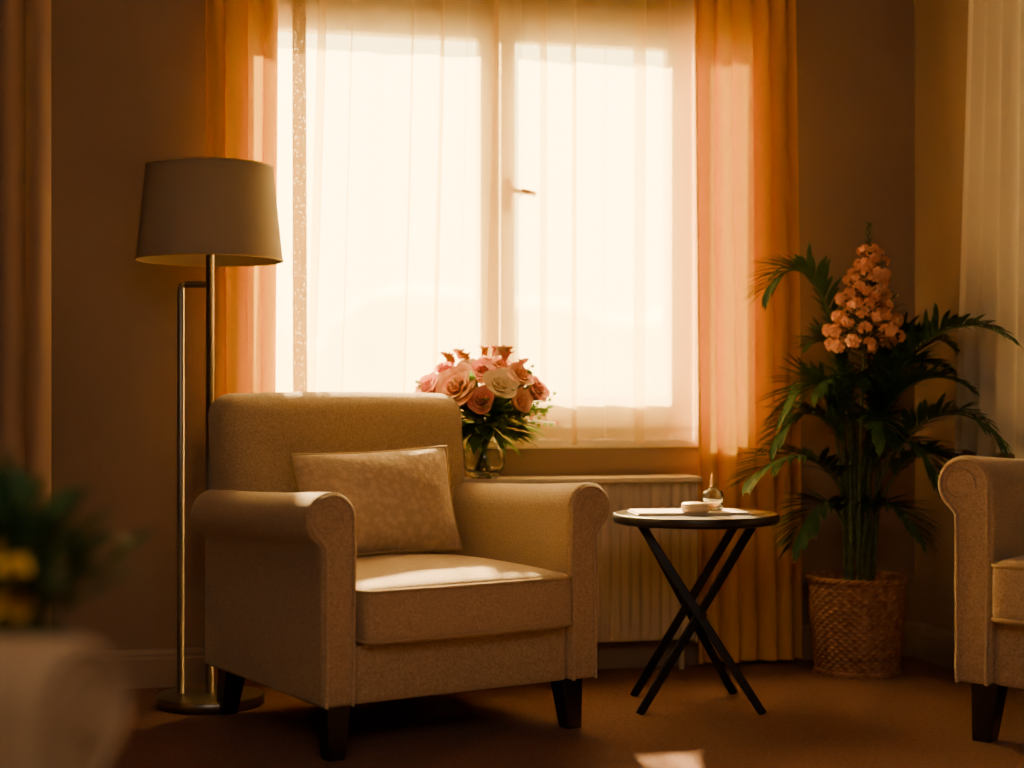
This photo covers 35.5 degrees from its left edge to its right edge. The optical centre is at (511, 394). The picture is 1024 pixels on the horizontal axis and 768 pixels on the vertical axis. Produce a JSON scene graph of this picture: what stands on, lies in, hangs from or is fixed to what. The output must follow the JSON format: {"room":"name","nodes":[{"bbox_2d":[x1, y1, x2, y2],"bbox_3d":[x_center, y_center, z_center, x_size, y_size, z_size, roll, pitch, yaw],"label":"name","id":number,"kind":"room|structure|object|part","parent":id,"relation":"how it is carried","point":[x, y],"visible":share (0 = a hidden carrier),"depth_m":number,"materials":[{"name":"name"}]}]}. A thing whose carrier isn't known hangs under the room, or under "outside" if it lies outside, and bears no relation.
{"room":"living room","nodes":[
{"label":"living room","id":0,"kind":"room"},
{"bbox_2d":[51,0,914,649],"bbox_3d":[-0.117,-0.370,5.138,5.520,2.500,0.160,0,0,-14],"label":"wall","id":1,"kind":"structure","parent":0,"point":[128,77],"depth_m":4.83,"materials":[{"name":"paint"}]},
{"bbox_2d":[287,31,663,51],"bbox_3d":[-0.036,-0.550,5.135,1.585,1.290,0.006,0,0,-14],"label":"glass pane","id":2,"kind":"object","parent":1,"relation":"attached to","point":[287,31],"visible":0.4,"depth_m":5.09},
{"bbox_2d":[278,0,693,438],"bbox_3d":[-0.066,-0.550,5.139,1.740,1.380,0.102,0,0,-14],"label":"frame","id":3,"kind":"object","parent":1,"relation":"attached to","point":[374,18],"visible":0.27,"depth_m":5.17,"materials":[{"name":"paint"}]},
{"bbox_2d":[505,178,536,212],"bbox_3d":[0.026,-0.635,5.092,0.096,0.110,0.049,0,0,-14],"label":"handle","id":4,"kind":"object","parent":3,"relation":"attached to","point":[509,189],"visible":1,"depth_m":5.10,"materials":[{"name":"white metal"}]},
{"bbox_2d":[109,621,914,688],"bbox_3d":[-0.628,0.823,4.923,4.104,0.115,0.016,0,0,-14],"label":"baseboard","id":5,"kind":"structure","parent":1,"relation":"attached to","point":[143,668],"depth_m":4.85,"materials":[{"name":"paint"}]},
{"bbox_2d":[463,438,697,448],"bbox_3d":[-0.050,0.155,5.074,1.800,0.030,0.055,0,0,-14],"label":"sill","id":6,"kind":"structure","parent":1,"relation":"attached to","point":[597,442],"depth_m":5.13,"materials":[{"name":"paint"}]},
{"bbox_3d":[-0.453,-1.510,4.934,3.150,0.026,0.078,0,0,-14],"label":"curtain rod","id":7,"kind":"object","parent":1,"relation":"attached to","visible":0},
{"bbox_2d":[0,0,50,632],"bbox_3d":[-1.603,-0.310,4.594,0.540,2.340,0.086,0,0,-14],"label":"curtain","id":8,"kind":"object","parent":7,"relation":"hanging from","point":[25,25],"visible":0.66,"depth_m":4.62,"materials":[{"name":"brown fabric"}]},
{"bbox_2d":[206,0,277,682],"bbox_3d":[-0.810,-0.310,4.803,0.220,2.340,0.063,0,0,-9],"label":"curtain","id":9,"kind":"object","parent":7,"relation":"hanging from","point":[242,35],"visible":0.31,"depth_m":4.79,"materials":[{"name":"orange fabric"}]},
{"bbox_2d":[292,0,306,391],"bbox_3d":[-0.646,-0.672,4.871,0.048,1.615,0.006,0,0,-14],"label":"edging","id":10,"kind":"object","parent":7,"relation":"hanging from","point":[299,119],"visible":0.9,"depth_m":4.87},
{"bbox_2d":[278,0,507,439],"bbox_3d":[-0.397,-0.664,4.958,0.810,1.631,0.034,0,0,-14],"label":"sheer curtain","id":11,"kind":"object","parent":7,"relation":"hanging from","point":[496,237],"visible":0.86,"depth_m":5.00,"materials":[{"name":"white fabric"}]},
{"bbox_2d":[509,0,697,444],"bbox_3d":[0.350,-0.660,5.143,0.870,1.639,0.032,0,0,-14],"label":"sheer curtain","id":12,"kind":"object","parent":7,"relation":"hanging from","point":[515,6],"visible":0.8,"depth_m":5.10,"materials":[{"name":"white fabric"}]},
{"bbox_2d":[694,0,801,663],"bbox_3d":[0.760,-0.310,5.187,0.382,2.340,0.076,0,0,-14],"label":"curtain","id":13,"kind":"object","parent":7,"relation":"hanging from","point":[747,202],"visible":0.86,"depth_m":5.18,"materials":[{"name":"orange fabric"}]},
{"bbox_2d":[104,656,1023,767],"bbox_3d":[0.674,0.930,1.883,5.520,0.100,6.860,0,0,-14],"label":"floor","id":14,"kind":"structure","parent":0,"point":[918,717],"depth_m":4.18,"materials":[{"name":"carpet"}]},
{"bbox_2d":[0,636,128,767],"bbox_3d":[-0.924,0.435,1.381,0.856,0.890,0.884,0,0,30],"label":"armchair","id":15,"kind":"object","parent":14,"relation":"on","point":[64,701],"visible":1,"depth_m":1.50,"materials":[{"name":"fabric"}]},
{"bbox_2d":[135,157,283,714],"bbox_3d":[-0.859,0.114,4.551,0.416,1.531,0.416,0,0,0],"label":"floor lamp","id":16,"kind":"object","parent":14,"relation":"on","point":[208,212],"visible":0.98,"depth_m":4.43,"materials":[{"name":"fabric"}]},
{"bbox_3d":[-0.859,-0.516,4.551,0.412,0.268,0.412,0,0,0],"label":"lamp shade","id":17,"kind":"part","parent":16,"relation":"part of","materials":[{"name":"fabric"}]},
{"bbox_3d":[-0.859,-0.516,4.551,0.416,0.270,0.416,0,0,0],"label":"shade trim","id":18,"kind":"part","parent":16,"relation":"part of","materials":[{"name":"beige fabric"}]},
{"bbox_2d":[191,392,609,761],"bbox_3d":[-0.315,0.435,4.326,0.884,0.890,0.856,0,0,-32],"label":"armchair","id":19,"kind":"object","parent":14,"relation":"on","point":[292,608],"visible":0.96,"depth_m":4.14,"materials":[{"name":"fabric"}]},
{"bbox_3d":[-0.627,0.488,4.121,0.136,0.514,0.750,0,0,-32],"label":"arm","id":20,"kind":"part","parent":19,"relation":"part of","materials":[{"name":"fabric"}]},
{"bbox_2d":[290,445,461,555],"bbox_3d":[-0.369,0.294,4.389,0.468,0.304,0.170,0,0,-25],"label":"throw pillow","id":21,"kind":"object","parent":19,"relation":"on","point":[401,500],"visible":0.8,"depth_m":4.35,"materials":[{"name":"beige fabric"}]},
{"bbox_3d":[-0.312,0.675,4.322,0.630,0.150,0.720,0,0,-32],"label":"seat rail","id":22,"kind":"part","parent":19,"relation":"part of","materials":[{"name":"fabric"}]},
{"bbox_2d":[356,554,570,644],"bbox_3d":[-0.258,0.517,4.237,0.604,0.174,0.640,0,0,-32],"label":"seat cushion","id":23,"kind":"object","parent":19,"relation":"on","point":[402,599],"depth_m":4.00,"materials":[{"name":"fabric"}]},
{"bbox_3d":[0.004,0.488,4.523,0.136,0.514,0.750,0,0,-32],"label":"arm","id":24,"kind":"part","parent":19,"relation":"part of","materials":[{"name":"fabric"}]},
{"bbox_2d":[465,474,701,668],"bbox_3d":[0.130,0.569,5.023,0.937,0.622,0.150,0,0,-14],"label":"radiator","id":25,"kind":"object","parent":14,"relation":"on","point":[636,601],"visible":0.4,"depth_m":5.07,"materials":[{"name":"metal"}]},
{"bbox_2d":[414,345,558,478],"bbox_3d":[-0.091,0.052,4.889,0.402,0.411,0.316,0,0,-37],"label":"flower vase","id":26,"kind":"object","parent":25,"relation":"on","point":[489,411],"visible":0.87,"depth_m":4.86,"materials":[{"name":"leaf"},{"name":"clear glass"},{"name":"pink petal"}]},
{"bbox_3d":[0.135,0.525,5.002,0.925,0.510,0.014,0,0,-14],"label":"fluted panel","id":27,"kind":"part","parent":25,"relation":"part of","materials":[{"name":"metal"}]},
{"bbox_2d":[613,507,779,714],"bbox_3d":[0.523,0.611,4.552,0.472,0.551,0.472,0,0,-4],"label":"side table","id":28,"kind":"object","parent":14,"relation":"on","point":[697,616],"visible":0.87,"depth_m":4.46,"materials":[{"name":"black paint"}]},
{"bbox_2d":[627,508,752,515],"bbox_3d":[0.506,0.335,4.574,0.330,0.008,0.170,0,0,-6],"label":"magazine","id":29,"kind":"object","parent":28,"relation":"on","point":[726,511],"visible":0.91,"depth_m":4.50,"materials":[{"name":"paper"}]},
{"bbox_2d":[681,502,709,512],"bbox_3d":[0.518,0.317,4.518,0.080,0.027,0.080,0,0,-14],"label":"trinket box","id":30,"kind":"object","parent":29,"relation":"on","point":[689,507],"visible":1,"depth_m":4.49,"materials":[{"name":"beige ceramic"}]},
{"bbox_2d":[702,473,722,510],"bbox_3d":[0.575,0.276,4.580,0.060,0.108,0.060,0,0,-14],"label":"perfume bottle","id":31,"kind":"object","parent":29,"relation":"on","point":[712,496],"visible":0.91,"depth_m":4.56,"materials":[{"name":"clear glass"}]},
{"bbox_2d":[726,221,1023,678],"bbox_3d":[1.122,0.172,4.967,0.875,1.426,0.556,0,0,16],"label":"potted palm","id":32,"kind":"object","parent":14,"relation":"on","point":[857,617],"visible":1,"depth_m":4.96,"materials":[{"name":"plant"}]},
{"bbox_2d":[938,455,1023,742],"bbox_3d":[1.739,0.382,4.107,0.990,0.997,0.958,0,0,40],"label":"armchair","id":33,"kind":"object","parent":14,"relation":"on","point":[985,495],"visible":1,"depth_m":4.04,"materials":[{"name":"fabric"}]},
{"bbox_2d":[992,555,1023,626],"bbox_3d":[1.664,0.473,4.017,0.676,0.195,0.717,0,0,40],"label":"seat cushion","id":34,"kind":"object","parent":33,"relation":"on","point":[1007,570],"depth_m":3.94,"materials":[{"name":"fabric"}]},
{"bbox_3d":[1.736,0.650,4.103,0.706,0.168,0.806,0,0,40],"label":"seat rail","id":35,"kind":"part","parent":33,"relation":"part of","materials":[{"name":"fabric"}]},
{"bbox_3d":[-0.611,0.651,1.879,0.246,0.442,0.246,0,0,0],"label":"plant stand","id":36,"kind":"object","parent":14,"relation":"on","visible":0},
{"bbox_2d":[0,451,157,636],"bbox_3d":[-0.625,0.248,1.884,0.382,0.362,0.383,0,0,0],"label":"potted flowering plant","id":37,"kind":"object","parent":36,"relation":"on","point":[30,588],"visible":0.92,"depth_m":1.87,"materials":[{"name":"green plant"}]},
{"bbox_2d":[807,580,906,675],"bbox_3d":[1.098,0.730,5.093,0.312,0.292,0.312,0,0,0],"label":"woven basket","id":38,"kind":"object","parent":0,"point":[857,628],"depth_m":4.97,"materials":[{"name":"wicker"}]},
{"bbox_2d":[915,0,1014,631],"bbox_3d":[2.057,-0.370,5.223,1.256,2.500,0.700,0,0,-14],"label":"wall","id":39,"kind":"structure","parent":0,"point":[941,26],"depth_m":5.27,"materials":[{"name":"paint"}]},
{"bbox_2d":[913,621,1023,691],"bbox_3d":[1.439,0.823,5.073,0.016,0.115,0.700,0,0,-14],"label":"baseboard","id":40,"kind":"structure","parent":39,"relation":"attached to","point":[933,644],"depth_m":5.26,"materials":[{"name":"paint"}]},
{"bbox_3d":[1.492,-1.510,4.767,0.056,0.024,0.760,0,0,-14],"label":"curtain rod","id":41,"kind":"object","parent":39,"relation":"attached to","visible":0},
{"bbox_2d":[955,0,1023,458],"bbox_3d":[1.457,-0.645,4.846,0.042,1.670,0.478,0,0,-14],"label":"sheer curtain","id":42,"kind":"object","parent":41,"relation":"hanging from","point":[992,241],"visible":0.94,"depth_m":4.86,"materials":[{"name":"beige fabric"}]},
{"label":"outside","id":43,"kind":"structure","parent":0,"visible":0},
{"bbox_2d":[276,283,661,394],"bbox_3d":[-0.319,0.480,16.395,13.055,3.221,2.496,0,0,-14],"label":"tree line","id":44,"kind":"object","parent":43,"point":[376,320],"visible":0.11,"depth_m":15.59,"materials":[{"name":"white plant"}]}
]}

